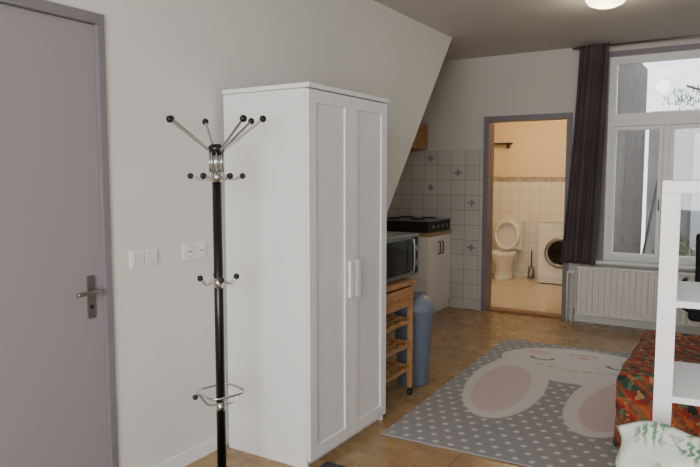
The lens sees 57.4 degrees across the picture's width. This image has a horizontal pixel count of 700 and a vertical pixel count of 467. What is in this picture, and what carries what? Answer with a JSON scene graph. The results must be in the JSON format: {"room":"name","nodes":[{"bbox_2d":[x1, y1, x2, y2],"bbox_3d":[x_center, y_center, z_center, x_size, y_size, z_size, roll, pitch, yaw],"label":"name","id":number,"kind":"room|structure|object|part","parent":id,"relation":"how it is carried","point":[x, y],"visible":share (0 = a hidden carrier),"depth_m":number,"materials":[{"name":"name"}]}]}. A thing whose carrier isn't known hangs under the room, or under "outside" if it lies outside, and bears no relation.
{"room":"studio apartment","nodes":[
{"label":"studio apartment","id":0,"kind":"room"},
{"bbox_2d":[47,0,451,466],"bbox_3d":[-1.166,-0.151,2.733,0.120,2.745,7.830,3,6,32],"label":"wall","id":1,"kind":"structure","parent":0,"point":[176,58],"depth_m":3.20,"materials":[{"name":"paint"}]},
{"bbox_2d":[0,0,103,24],"bbox_3d":[-1.342,-0.875,2.351,0.114,0.044,0.944,3,6,32],"label":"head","id":2,"kind":"object","parent":1,"relation":"attached to","point":[41,6],"visible":0.76,"depth_m":2.54},
{"bbox_2d":[93,24,118,466],"bbox_3d":[-1.103,0.162,2.830,0.114,2.104,0.034,3,6,32],"label":"door jamb","id":3,"kind":"object","parent":1,"relation":"attached to","point":[99,37],"depth_m":2.79,"materials":[{"name":"grey paint"}]},
{"bbox_2d":[129,248,157,268],"bbox_3d":[-0.955,0.115,2.970,0.016,0.083,0.158,3,6,32],"label":"light switch","id":4,"kind":"object","parent":1,"relation":"attached to","point":[144,257],"visible":1,"depth_m":2.96,"materials":[{"name":"white plastic"}]},
{"bbox_2d":[154,430,228,466],"bbox_3d":[-1.649,1.260,1.946,0.012,0.070,5.780,3,6,32],"label":"baseboard","id":5,"kind":"structure","parent":1,"relation":"attached to","point":[207,447],"depth_m":3.30,"materials":[{"name":"white paint"}]},
{"bbox_2d":[182,241,205,259],"bbox_3d":[-0.787,0.087,3.238,0.019,0.082,0.156,3,6,32],"label":"wall socket","id":6,"kind":"object","parent":1,"relation":"attached to","point":[194,250],"visible":1,"depth_m":3.23,"materials":[{"name":"white plastic"}]},
{"bbox_2d":[387,182,398,217],"bbox_3d":[-0.333,-0.448,6.125,0.100,2.745,3.300,3,6,32],"label":"wall","id":7,"kind":"structure","parent":0,"point":[393,211],"depth_m":7.43,"materials":[{"name":"tile"}]},
{"bbox_2d":[411,123,427,149],"bbox_3d":[0.549,-1.075,7.036,0.385,0.285,0.704,3,6,32],"label":"upper cabinet","id":8,"kind":"object","parent":7,"relation":"attached to","point":[420,142],"visible":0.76,"depth_m":7.11,"materials":[{"name":"brown wood"}]},
{"bbox_2d":[185,273,699,466],"bbox_3d":[1.207,1.205,3.557,5.560,0.100,11.720,3,6,32],"label":"floor","id":9,"kind":"structure","parent":0,"point":[460,337],"depth_m":5.52,"materials":[{"name":"brown wood"}]},
{"bbox_2d":[166,115,265,466],"bbox_3d":[-0.606,0.334,2.941,0.442,1.741,0.383,1,5,8],"label":"coat rack","id":10,"kind":"object","parent":9,"relation":"on","point":[216,151],"visible":1,"depth_m":2.91,"materials":[{"name":"black metal"}]},
{"bbox_3d":[-0.774,-0.491,2.746,0.032,0.032,0.032,3,6,32],"label":"knob","id":11,"kind":"part","parent":10,"relation":"part of","materials":[{"name":"black paint"}]},
{"bbox_3d":[-0.714,-0.258,2.863,0.028,0.028,0.028,3,6,32],"label":"knob","id":12,"kind":"part","parent":10,"relation":"part of","materials":[{"name":"black paint"}]},
{"bbox_3d":[-0.700,-0.431,2.803,0.084,0.140,0.174,3,6,32],"label":"arm","id":13,"kind":"part","parent":10,"relation":"part of","materials":[{"name":"silver metal"}]},
{"bbox_3d":[-0.679,0.203,2.899,0.028,0.028,0.028,3,6,32],"label":"knob","id":14,"kind":"part","parent":10,"relation":"part of","materials":[{"name":"black paint"}]},
{"bbox_3d":[-0.673,-0.251,2.873,0.071,0.027,0.069,3,6,32],"label":"arm","id":15,"kind":"part","parent":10,"relation":"part of","materials":[{"name":"silver metal"}]},
{"bbox_3d":[-0.637,-0.250,2.778,0.028,0.028,0.028,3,6,32],"label":"knob","id":16,"kind":"part","parent":10,"relation":"part of","materials":[{"name":"black paint"}]},
{"bbox_3d":[-0.690,-0.533,3.054,0.032,0.032,0.032,3,6,32],"label":"knob","id":17,"kind":"part","parent":10,"relation":"part of","materials":[{"name":"black paint"}]},
{"bbox_3d":[-0.655,0.219,2.909,0.060,0.041,0.014,-2,5,-20],"label":"arm","id":18,"kind":"part","parent":10,"relation":"part of","materials":[{"name":"silver metal"}]},
{"bbox_3d":[-0.652,-0.454,2.979,0.014,0.155,0.188,-2,6,-25],"label":"arm","id":19,"kind":"part","parent":10,"relation":"part of","materials":[{"name":"silver metal"}]},
{"bbox_3d":[-0.630,-0.322,2.875,0.007,0.090,0.007,1,5,9],"label":"neck rod","id":20,"kind":"part","parent":10,"relation":"part of","materials":[{"name":"silver metal"}]},
{"bbox_3d":[-0.624,-0.246,2.819,0.033,0.027,0.088,3,6,32],"label":"arm","id":21,"kind":"part","parent":10,"relation":"part of","materials":[{"name":"silver metal"}]},
{"bbox_3d":[-0.617,-0.320,2.857,0.007,0.090,0.007,1,5,9],"label":"neck rod","id":22,"kind":"part","parent":10,"relation":"part of","materials":[{"name":"silver metal"}]},
{"bbox_3d":[-0.595,-0.320,2.853,0.007,0.090,0.007,1,5,9],"label":"neck rod","id":23,"kind":"part","parent":10,"relation":"part of","materials":[{"name":"silver metal"}]},
{"bbox_3d":[-0.577,-0.321,2.866,0.007,0.090,0.007,-4,6,-36],"label":"neck rod","id":24,"kind":"part","parent":10,"relation":"part of","materials":[{"name":"silver metal"}]},
{"bbox_3d":[-0.574,0.207,2.850,0.028,0.028,0.028,3,6,32],"label":"knob","id":25,"kind":"part","parent":10,"relation":"part of","materials":[{"name":"black paint"}]},
{"bbox_3d":[-0.573,-0.323,2.888,0.007,0.090,0.007,1,5,9],"label":"neck rod","id":26,"kind":"part","parent":10,"relation":"part of","materials":[{"name":"silver metal"}]},
{"bbox_3d":[-0.525,-0.252,2.802,0.028,0.028,0.028,3,6,32],"label":"knob","id":27,"kind":"part","parent":10,"relation":"part of","materials":[{"name":"black paint"}]},
{"bbox_3d":[-0.548,0.215,2.948,0.060,0.041,0.014,-2,5,-20],"label":"arm","id":28,"kind":"part","parent":10,"relation":"part of","materials":[{"name":"silver metal"}]},
{"bbox_3d":[-0.517,-0.429,2.787,0.014,0.141,0.188,-5,7,-45],"label":"arm","id":29,"kind":"part","parent":10,"relation":"part of","materials":[{"name":"silver metal"}]},
{"bbox_3d":[-0.530,-0.254,2.903,0.089,0.027,0.014,-1,5,-12],"label":"arm","id":30,"kind":"part","parent":10,"relation":"part of","materials":[{"name":"silver metal"}]},
{"bbox_3d":[-0.524,-0.452,2.962,0.014,0.155,0.188,4,7,40],"label":"arm","id":31,"kind":"part","parent":10,"relation":"part of","materials":[{"name":"silver metal"}]},
{"bbox_3d":[-0.483,-0.446,2.892,0.146,0.155,0.131,3,6,32],"label":"arm","id":32,"kind":"part","parent":10,"relation":"part of","materials":[{"name":"silver metal"}]},
{"bbox_3d":[-0.453,-0.489,2.718,0.032,0.032,0.032,3,6,32],"label":"knob","id":33,"kind":"part","parent":10,"relation":"part of","materials":[{"name":"black paint"}]},
{"bbox_3d":[-0.467,-0.531,3.025,0.032,0.032,0.032,3,6,32],"label":"knob","id":34,"kind":"part","parent":10,"relation":"part of","materials":[{"name":"black paint"}]},
{"bbox_3d":[-0.395,-0.520,2.901,0.032,0.032,0.032,3,6,32],"label":"knob","id":35,"kind":"part","parent":10,"relation":"part of","materials":[{"name":"black paint"}]},
{"bbox_2d":[222,82,389,466],"bbox_3d":[-0.208,0.194,3.578,0.568,1.910,0.807,3,6,32],"label":"wardrobe","id":36,"kind":"object","parent":9,"relation":"on","point":[306,223],"visible":1,"depth_m":3.29,"materials":[{"name":"white paint"}]},
{"bbox_3d":[-0.102,0.211,3.281,0.019,1.837,0.390,3,6,32],"label":"door frame","id":37,"kind":"part","parent":36,"relation":"part of","materials":[{"name":"white paint"}]},
{"bbox_3d":[-0.106,0.211,3.284,0.008,1.817,0.370,3,6,32],"label":"door panel","id":38,"kind":"part","parent":36,"relation":"part of","materials":[{"name":"white paint"}]},
{"bbox_3d":[0.105,0.182,3.615,0.019,1.837,0.390,3,6,32],"label":"door frame","id":39,"kind":"part","parent":36,"relation":"part of","materials":[{"name":"white paint"}]},
{"bbox_3d":[0.101,0.182,3.617,0.008,1.817,0.370,3,6,32],"label":"door panel","id":40,"kind":"part","parent":36,"relation":"part of","materials":[{"name":"white paint"}]},
{"bbox_2d":[319,461,345,466],"bbox_3d":[-0.069,1.212,2.821,0.580,0.012,0.750,3,6,32],"label":"floor mat","id":41,"kind":"object","parent":9,"relation":"on","point":[326,464],"visible":1,"depth_m":3.23,"materials":[{"name":"grey fabric"}]},
{"bbox_2d":[386,278,415,394],"bbox_3d":[0.136,0.702,4.201,0.467,0.790,0.464,3,6,32],"label":"trolley","id":42,"kind":"object","parent":9,"relation":"on","point":[399,293],"visible":0.37,"depth_m":4.19,"materials":[{"name":"brown wood"}]},
{"bbox_3d":[0.237,0.885,4.397,0.360,0.030,0.016,3,6,32],"label":"shelf rail","id":43,"kind":"part","parent":42,"relation":"part of","materials":[{"name":"brown wood"}]},
{"bbox_3d":[0.237,0.726,4.384,0.360,0.030,0.016,3,6,32],"label":"shelf rail","id":44,"kind":"part","parent":42,"relation":"part of","materials":[{"name":"brown wood"}]},
{"bbox_3d":[0.237,0.566,4.370,0.360,0.030,0.016,3,6,32],"label":"shelf rail","id":45,"kind":"part","parent":42,"relation":"part of","materials":[{"name":"brown wood"}]},
{"bbox_3d":[0.305,0.424,4.072,0.018,0.125,0.376,3,6,32],"label":"drawer","id":46,"kind":"part","parent":42,"relation":"part of","materials":[{"name":"brown wood"}]},
{"bbox_2d":[386,231,418,282],"bbox_3d":[0.199,0.155,4.226,0.389,0.295,0.510,3,6,32],"label":"microwave oven","id":47,"kind":"object","parent":42,"relation":"on","point":[402,248],"visible":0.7,"depth_m":4.15,"materials":[{"name":"silver metal"}]},
{"bbox_3d":[0.307,0.161,4.101,0.008,0.225,0.370,3,6,32],"label":"door glass","id":48,"kind":"part","parent":47,"relation":"part of","materials":[{"name":"black glass"}]},
{"bbox_3d":[0.417,0.148,4.243,0.037,0.229,0.012,3,6,32],"label":"handle","id":49,"kind":"part","parent":47,"relation":"part of","materials":[{"name":"silver metal"}]},
{"bbox_3d":[0.437,0.142,4.312,0.007,0.245,0.088,3,6,32],"label":"control panel","id":50,"kind":"part","parent":47,"relation":"part of","materials":[{"name":"black plastic"}]},
{"bbox_3d":[0.402,0.682,4.276,0.030,0.705,0.030,3,6,32],"label":"leg","id":51,"kind":"part","parent":42,"relation":"part of","materials":[{"name":"brown wood"}]},
{"bbox_2d":[394,291,434,386],"bbox_3d":[0.451,0.745,4.552,0.294,0.642,0.294,3,6,32],"label":"trash bin","id":52,"kind":"object","parent":9,"relation":"on","point":[423,306],"visible":0.72,"depth_m":4.45,"materials":[{"name":"blue plastic"}]},
{"bbox_3d":[0.451,0.485,4.529,0.294,0.115,0.294,3,6,32],"label":"lid","id":53,"kind":"part","parent":52,"relation":"part of","materials":[{"name":"blue plastic"}]},
{"bbox_2d":[388,229,450,312],"bbox_3d":[0.704,0.401,7.124,0.692,0.880,0.616,3,6,32],"label":"base cabinet","id":54,"kind":"object","parent":9,"relation":"on","point":[432,278],"visible":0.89,"depth_m":6.87,"materials":[{"name":"white paint"}]},
{"bbox_2d":[388,229,450,236],"bbox_3d":[0.694,-0.019,7.093,0.668,0.038,0.616,3,6,32],"label":"countertop","id":55,"kind":"structure","parent":54,"relation":"on","point":[444,231],"depth_m":6.79,"materials":[{"name":"brown wood"}]},
{"bbox_2d":[387,216,450,232],"bbox_3d":[0.713,-0.108,7.080,0.637,0.139,0.596,3,6,32],"label":"cooktop","id":56,"kind":"object","parent":55,"relation":"in","point":[400,223],"visible":0.92,"depth_m":6.85,"materials":[{"name":"black metal"}]},
{"bbox_3d":[0.885,0.398,6.839,0.018,0.735,0.297,3,6,32],"label":"door","id":57,"kind":"part","parent":54,"relation":"part of","materials":[{"name":"white paint"}]},
{"bbox_3d":[1.043,0.376,7.095,0.018,0.735,0.297,3,6,32],"label":"door","id":58,"kind":"part","parent":54,"relation":"part of","materials":[{"name":"white paint"}]},
{"bbox_2d":[382,339,630,466],"bbox_3d":[1.444,1.080,4.347,1.500,0.009,2.470,3,6,29],"label":"rug","id":59,"kind":"object","parent":9,"relation":"on","point":[524,403],"visible":0.8,"depth_m":4.03,"materials":[{"name":"grey fabric"}]},
{"bbox_2d":[613,330,699,447],"bbox_3d":[2.120,0.730,3.587,1.012,0.810,1.219,3,6,32],"label":"sofa","id":60,"kind":"object","parent":59,"relation":"on","point":[635,380],"visible":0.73,"depth_m":3.33,"materials":[{"name":"multicoloured fabric"}]},
{"bbox_2d":[492,217,525,279],"bbox_3d":[2.246,0.211,9.304,0.400,0.879,0.710,3,6,32],"label":"toilet","id":61,"kind":"object","parent":9,"relation":"on","point":[509,232],"visible":1,"depth_m":9.34,"materials":[{"name":"white ceramic"}]},
{"bbox_3d":[2.208,0.452,9.263,0.370,0.405,0.565,3,6,32],"label":"bowl","id":62,"kind":"part","parent":61,"relation":"part of","materials":[{"name":"white ceramic"}]},
{"bbox_3d":[2.290,0.019,9.360,0.372,0.442,0.064,3,6,32],"label":"seat","id":63,"kind":"part","parent":61,"relation":"part of","materials":[{"name":"white plastic"}]},
{"bbox_3d":[2.317,-0.004,9.400,0.390,0.467,0.056,3,6,32],"label":"lid","id":64,"kind":"part","parent":61,"relation":"part of","materials":[{"name":"white plastic"}]},
{"bbox_3d":[2.382,-0.183,9.491,0.400,0.030,0.190,3,6,32],"label":"cistern lid","id":65,"kind":"part","parent":61,"relation":"part of","materials":[{"name":"white ceramic"}]},
{"bbox_2d":[486,306,560,318],"bbox_3d":[1.887,0.851,6.904,0.808,0.022,0.160,3,6,32],"label":"threshold","id":66,"kind":"object","parent":9,"relation":"on","point":[492,308],"visible":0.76,"depth_m":6.88,"materials":[{"name":"brown wood"}]},
{"bbox_2d":[528,249,534,278],"bbox_3d":[2.633,0.441,9.284,0.100,0.424,0.100,3,6,32],"label":"toilet brush","id":67,"kind":"object","parent":9,"relation":"on","point":[531,275],"visible":1,"depth_m":9.26,"materials":[{"name":"silver metal"}]},
{"bbox_2d":[538,218,563,283],"bbox_3d":[2.989,0.248,8.892,0.608,0.875,0.602,3,6,32],"label":"washing machine","id":68,"kind":"object","parent":9,"relation":"on","point":[551,230],"visible":0.59,"depth_m":8.73,"materials":[{"name":"white paint"}]},
{"bbox_3d":[2.668,-0.096,8.751,0.150,0.095,0.012,3,6,32],"label":"detergent drawer","id":69,"kind":"part","parent":68,"relation":"part of","materials":[{"name":"white plastic"}]},
{"bbox_3d":[2.853,0.639,8.705,0.580,0.090,0.006,3,6,32],"label":"plinth panel","id":70,"kind":"part","parent":68,"relation":"part of","materials":[{"name":"white plastic"}]},
{"bbox_3d":[2.998,-0.177,8.869,0.608,0.023,0.568,3,6,32],"label":"plate","id":71,"kind":"part","parent":68,"relation":"part of","materials":[{"name":"white plastic"}]},
{"bbox_3d":[2.851,0.266,8.668,0.320,0.320,0.070,3,6,32],"label":"door glass","id":72,"kind":"part","parent":68,"relation":"part of","materials":[{"name":"black glass"}]},
{"bbox_3d":[2.920,-0.082,8.597,0.420,0.095,0.010,3,6,32],"label":"control panel","id":73,"kind":"part","parent":68,"relation":"part of","materials":[{"name":"white plastic"}]},
{"bbox_2d":[652,180,699,425],"bbox_3d":[1.305,0.576,1.839,0.780,1.452,0.400,3,6,27],"label":"open shelving unit","id":74,"kind":"object","parent":9,"relation":"on","point":[674,381],"visible":0.88,"depth_m":1.80,"materials":[{"name":"white paint"}]},
{"bbox_3d":[0.979,0.579,2.006,0.048,1.416,0.400,3,6,27],"label":"panel","id":75,"kind":"part","parent":74,"relation":"part of","materials":[{"name":"white paint"}]},
{"bbox_3d":[1.305,-0.129,1.778,0.780,0.036,0.400,3,6,27],"label":"panel","id":76,"kind":"part","parent":74,"relation":"part of","materials":[{"name":"white paint"}]},
{"bbox_2d":[682,233,699,321],"bbox_3d":[2.784,0.533,4.724,0.591,1.032,0.557,3,6,32],"label":"office chair","id":77,"kind":"object","parent":9,"relation":"on","point":[693,314],"visible":0.45,"depth_m":4.94,"materials":[{"name":"black plastic"}]},
{"bbox_3d":[2.543,0.470,4.824,0.071,0.270,0.261,3,6,32],"label":"armrest","id":78,"kind":"part","parent":77,"relation":"part of","materials":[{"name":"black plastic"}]},
{"bbox_3d":[2.769,0.587,4.705,0.482,0.094,0.482,3,6,32],"label":"seat","id":79,"kind":"part","parent":77,"relation":"part of","materials":[{"name":"black fabric"}]},
{"bbox_3d":[2.890,0.231,4.871,0.468,0.456,0.068,3,6,32],"label":"backrest","id":80,"kind":"part","parent":77,"relation":"part of","materials":[{"name":"black fabric"}]},
{"bbox_3d":[1.327,1.168,0.979,1.980,0.422,0.920,3,6,32],"label":"bed","id":81,"kind":"object","parent":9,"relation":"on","visible":0},
{"bbox_2d":[615,421,699,466],"bbox_3d":[0.932,0.690,1.461,0.657,0.437,0.364,3,6,32],"label":"print pillow","id":82,"kind":"object","parent":81,"relation":"on","point":[643,443],"visible":1,"depth_m":1.62,"materials":[{"name":"fabric"}]},
{"bbox_2d":[494,120,566,176],"bbox_3d":[2.943,-0.652,9.292,2.340,2.600,0.100,3,6,32],"label":"wall","id":83,"kind":"structure","parent":0,"point":[538,148],"depth_m":9.36,"materials":[{"name":"beige paint"}]},
{"bbox_2d":[494,143,512,148],"bbox_3d":[2.209,-1.309,9.559,0.430,0.082,0.120,3,6,32],"label":"shelf","id":84,"kind":"object","parent":83,"relation":"attached to","point":[508,144],"visible":0.53,"depth_m":9.48,"materials":[{"name":"brown wood"}]},
{"bbox_2d":[492,182,564,276],"bbox_3d":[2.913,-0.050,9.296,2.116,1.400,0.010,3,6,32],"label":"tiles","id":85,"kind":"structure","parent":83,"relation":"attached to","point":[532,202],"depth_m":9.46,"materials":[{"name":"white tile"}]},
{"bbox_2d":[493,177,564,181],"bbox_3d":[2.913,-0.783,9.231,2.116,0.070,0.013,3,6,32],"label":"tile border","id":86,"kind":"object","parent":83,"relation":"attached to","point":[496,179],"depth_m":9.40,"materials":[{"name":"beige tile"}]},
{"bbox_2d":[374,0,699,60],"bbox_3d":[0.532,-1.534,2.220,5.560,0.100,9.150,3,6,32],"label":"ceiling","id":87,"kind":"structure","parent":0,"point":[477,28],"depth_m":5.32,"materials":[{"name":"grey paint"}]},
{"bbox_2d":[585,0,624,8],"bbox_3d":[1.809,-1.640,4.516,0.304,0.087,0.304,3,6,32],"label":"ceiling lamp","id":88,"kind":"object","parent":87,"relation":"attached to","point":[598,4],"depth_m":4.48,"materials":[{"name":"white glass"}]},
{"bbox_2d":[410,37,699,319],"bbox_3d":[2.896,-0.451,6.158,5.560,2.745,0.150,3,6,32],"label":"wall","id":89,"kind":"structure","parent":0,"point":[465,92],"depth_m":6.76,"materials":[{"name":"grey paint"}]},
{"bbox_2d":[399,150,483,309],"bbox_3d":[1.011,-0.053,7.266,1.026,1.760,0.011,3,6,32],"label":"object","id":90,"kind":"object","parent":89,"relation":"attached to","point":[450,197],"visible":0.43,"depth_m":7.15,"materials":[{"name":"white tile"}]},
{"bbox_2d":[481,117,494,310],"bbox_3d":[1.513,-0.209,7.031,0.056,2.110,0.180,3,6,32],"label":"door frame","id":91,"kind":"structure","parent":89,"relation":"attached to","point":[488,157],"depth_m":6.99,"materials":[{"name":"grey paint"}]},
{"bbox_2d":[489,113,566,122],"bbox_3d":[1.881,-1.212,6.715,0.808,0.055,0.180,3,6,32],"label":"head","id":92,"kind":"object","parent":89,"relation":"attached to","point":[551,116],"visible":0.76,"depth_m":6.65},
{"bbox_2d":[561,112,572,319],"bbox_3d":[2.250,-0.169,6.578,0.056,2.110,0.180,3,6,32],"label":"door frame","id":93,"kind":"structure","parent":89,"relation":"attached to","point":[569,131],"depth_m":6.47,"materials":[{"name":"grey paint"}]},
{"bbox_2d":[561,35,699,264],"bbox_3d":[3.236,-0.709,5.727,2.553,2.115,0.203,3,6,31],"label":"curtain","id":94,"kind":"object","parent":89,"relation":"hanging from","point":[579,245],"visible":1,"depth_m":6.21,"materials":[{"name":"fabric"}]},
{"bbox_2d":[561,43,608,264],"bbox_3d":[2.280,-0.753,6.229,0.394,2.115,0.074,3,6,32],"label":"drape","id":95,"kind":"object","parent":94,"relation":"hanging from","point":[579,245],"depth_m":6.21,"materials":[{"name":"fabric"}]},
{"bbox_3d":[3.234,-1.743,5.582,2.500,0.020,0.020,3,6,32],"label":"rod","id":96,"kind":"part","parent":94,"relation":"part of","materials":[{"name":"silver metal"}]},
{"bbox_2d":[565,265,699,326],"bbox_3d":[2.693,0.633,6.146,1.204,0.587,0.093,3,6,32],"label":"radiator","id":97,"kind":"object","parent":89,"relation":"attached to","point":[609,292],"visible":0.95,"depth_m":6.16,"materials":[{"name":"white metal"}]},
{"bbox_3d":[2.270,0.562,6.400,0.006,0.465,0.089,3,6,32],"label":"plate","id":98,"kind":"part","parent":97,"relation":"part of","materials":[{"name":"white metal"}]},
{"bbox_2d":[570,313,699,334],"bbox_3d":[3.696,0.933,5.688,3.380,0.070,0.012,3,6,32],"label":"baseboard","id":99,"kind":"structure","parent":89,"relation":"attached to","point":[576,317],"depth_m":6.28,"materials":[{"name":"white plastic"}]},
{"bbox_2d":[595,260,695,269],"bbox_3d":[3.149,0.316,5.939,1.670,0.025,0.130,3,6,32],"label":"window sill","id":100,"kind":"structure","parent":89,"relation":"attached to","point":[642,264],"depth_m":6.13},
{"bbox_2d":[597,43,699,265],"bbox_3d":[3.187,-0.698,5.911,1.640,2.060,0.108,3,6,32],"label":"window","id":101,"kind":"structure","parent":89,"relation":"in","point":[691,116],"depth_m":6.14,"materials":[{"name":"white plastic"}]},
{"bbox_2d":[608,125,663,258],"bbox_3d":[2.769,-0.400,6.205,0.454,1.269,0.052,3,6,32],"label":"casement","id":102,"kind":"object","parent":101,"relation":"attached to","point":[655,255],"visible":1,"depth_m":6.18,"materials":[{"name":"white plastic"}]},
{"bbox_3d":[3.191,-1.367,5.860,1.444,0.532,0.050,3,6,32],"label":"light frame","id":103,"kind":"part","parent":101,"relation":"part of","materials":[{"name":"white plastic"}]},
{"bbox_3d":[3.212,-0.378,5.951,0.560,1.275,0.060,3,6,32],"label":"mullions","id":104,"kind":"part","parent":101,"relation":"part of","materials":[{"name":"white wood"}]},
{"bbox_2d":[668,124,699,260],"bbox_3d":[3.204,-0.376,5.938,0.454,1.269,0.052,3,6,32],"label":"casement","id":105,"kind":"object","parent":101,"relation":"attached to","point":[677,126],"visible":0.56,"depth_m":5.99,"materials":[{"name":"white plastic"}]},
{"bbox_2d":[613,63,647,253],"bbox_3d":[3.279,-0.603,7.577,0.029,3.000,2.660,3,6,32],"label":"brick facade","id":106,"kind":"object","parent":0,"point":[632,78],"visible":0.36,"depth_m":7.62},
{"label":"outside","id":107,"kind":"structure","parent":0,"visible":0},
{"bbox_3d":[8.378,0.937,7.194,9.190,0.100,7.140,3,6,32],"label":"ground","id":108,"kind":"structure","parent":107,"visible":0},
{"bbox_2d":[642,178,657,253],"bbox_3d":[3.651,0.073,7.889,0.650,1.512,0.032,-5,7,-43],"label":"pole","id":109,"kind":"object","parent":108,"relation":"on","point":[655,191],"visible":0.43,"depth_m":7.92,"materials":[{"name":"grey metal"}]},
{"bbox_2d":[645,128,699,253],"bbox_3d":[6.176,-0.345,7.792,4.680,2.350,0.150,3,6,32],"label":"wall","id":110,"kind":"structure","parent":108,"relation":"on","point":[684,138],"depth_m":8.72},
{"bbox_2d":[650,109,699,111],"bbox_3d":[6.176,-1.551,7.686,4.680,0.070,0.230,3,6,32],"label":"coping","id":111,"kind":"object","parent":110,"relation":"on","point":[685,109],"visible":0.2,"depth_m":8.65,"materials":[{"name":"grey"}]},
{"bbox_2d":[689,133,699,256],"bbox_3d":[4.949,-0.302,8.438,0.800,2.050,0.050,3,6,32],"label":"door","id":112,"kind":"structure","parent":110,"relation":"in","point":[695,199],"depth_m":8.59,"materials":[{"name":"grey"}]},
{"bbox_2d":[653,234,695,256],"bbox_3d":[4.237,0.402,8.364,0.594,0.880,0.542,-1,5,-10],"label":"shrub","id":113,"kind":"object","parent":108,"relation":"on","point":[682,250],"visible":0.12,"depth_m":8.28,"materials":[{"name":"green plant"}]},
{"bbox_2d":[660,83,699,109],"bbox_3d":[6.272,-1.219,10.162,2.521,3.686,1.209,3,6,32],"label":"tree","id":114,"kind":"object","parent":108,"relation":"on","point":[681,100],"visible":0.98,"depth_m":10.47,"materials":[{"name":"grey plant"}]},
{"bbox_3d":[-1.581,0.229,2.060,0.114,2.104,0.035,3,6,32],"label":"door frame","id":115,"kind":"structure","parent":0,"visible":0},
{"bbox_2d":[0,4,107,466],"bbox_3d":[-1.332,0.192,2.438,0.038,2.093,0.875,3,6,32],"label":"door","id":116,"kind":"structure","parent":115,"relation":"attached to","point":[53,413],"depth_m":2.58,"materials":[{"name":"grey paint"}]},
{"bbox_2d":[86,275,95,318],"bbox_3d":[-1.115,0.273,2.756,0.006,0.185,0.040,3,6,32],"label":"backplate","id":117,"kind":"object","parent":116,"relation":"attached to","point":[90,280],"visible":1,"depth_m":2.75,"materials":[{"name":"silver metal"}]},
{"bbox_3d":[-1.093,0.247,2.740,0.046,0.020,0.020,3,6,32],"label":"spindle","id":118,"kind":"object","parent":117,"relation":"attached to","visible":0},
{"bbox_2d":[77,290,100,297],"bbox_3d":[-1.098,0.253,2.689,0.021,0.018,0.108,3,6,32],"label":"lever","id":119,"kind":"object","parent":118,"relation":"attached to","point":[88,293],"visible":1,"depth_m":2.68,"materials":[{"name":"silver metal"}]}
]}

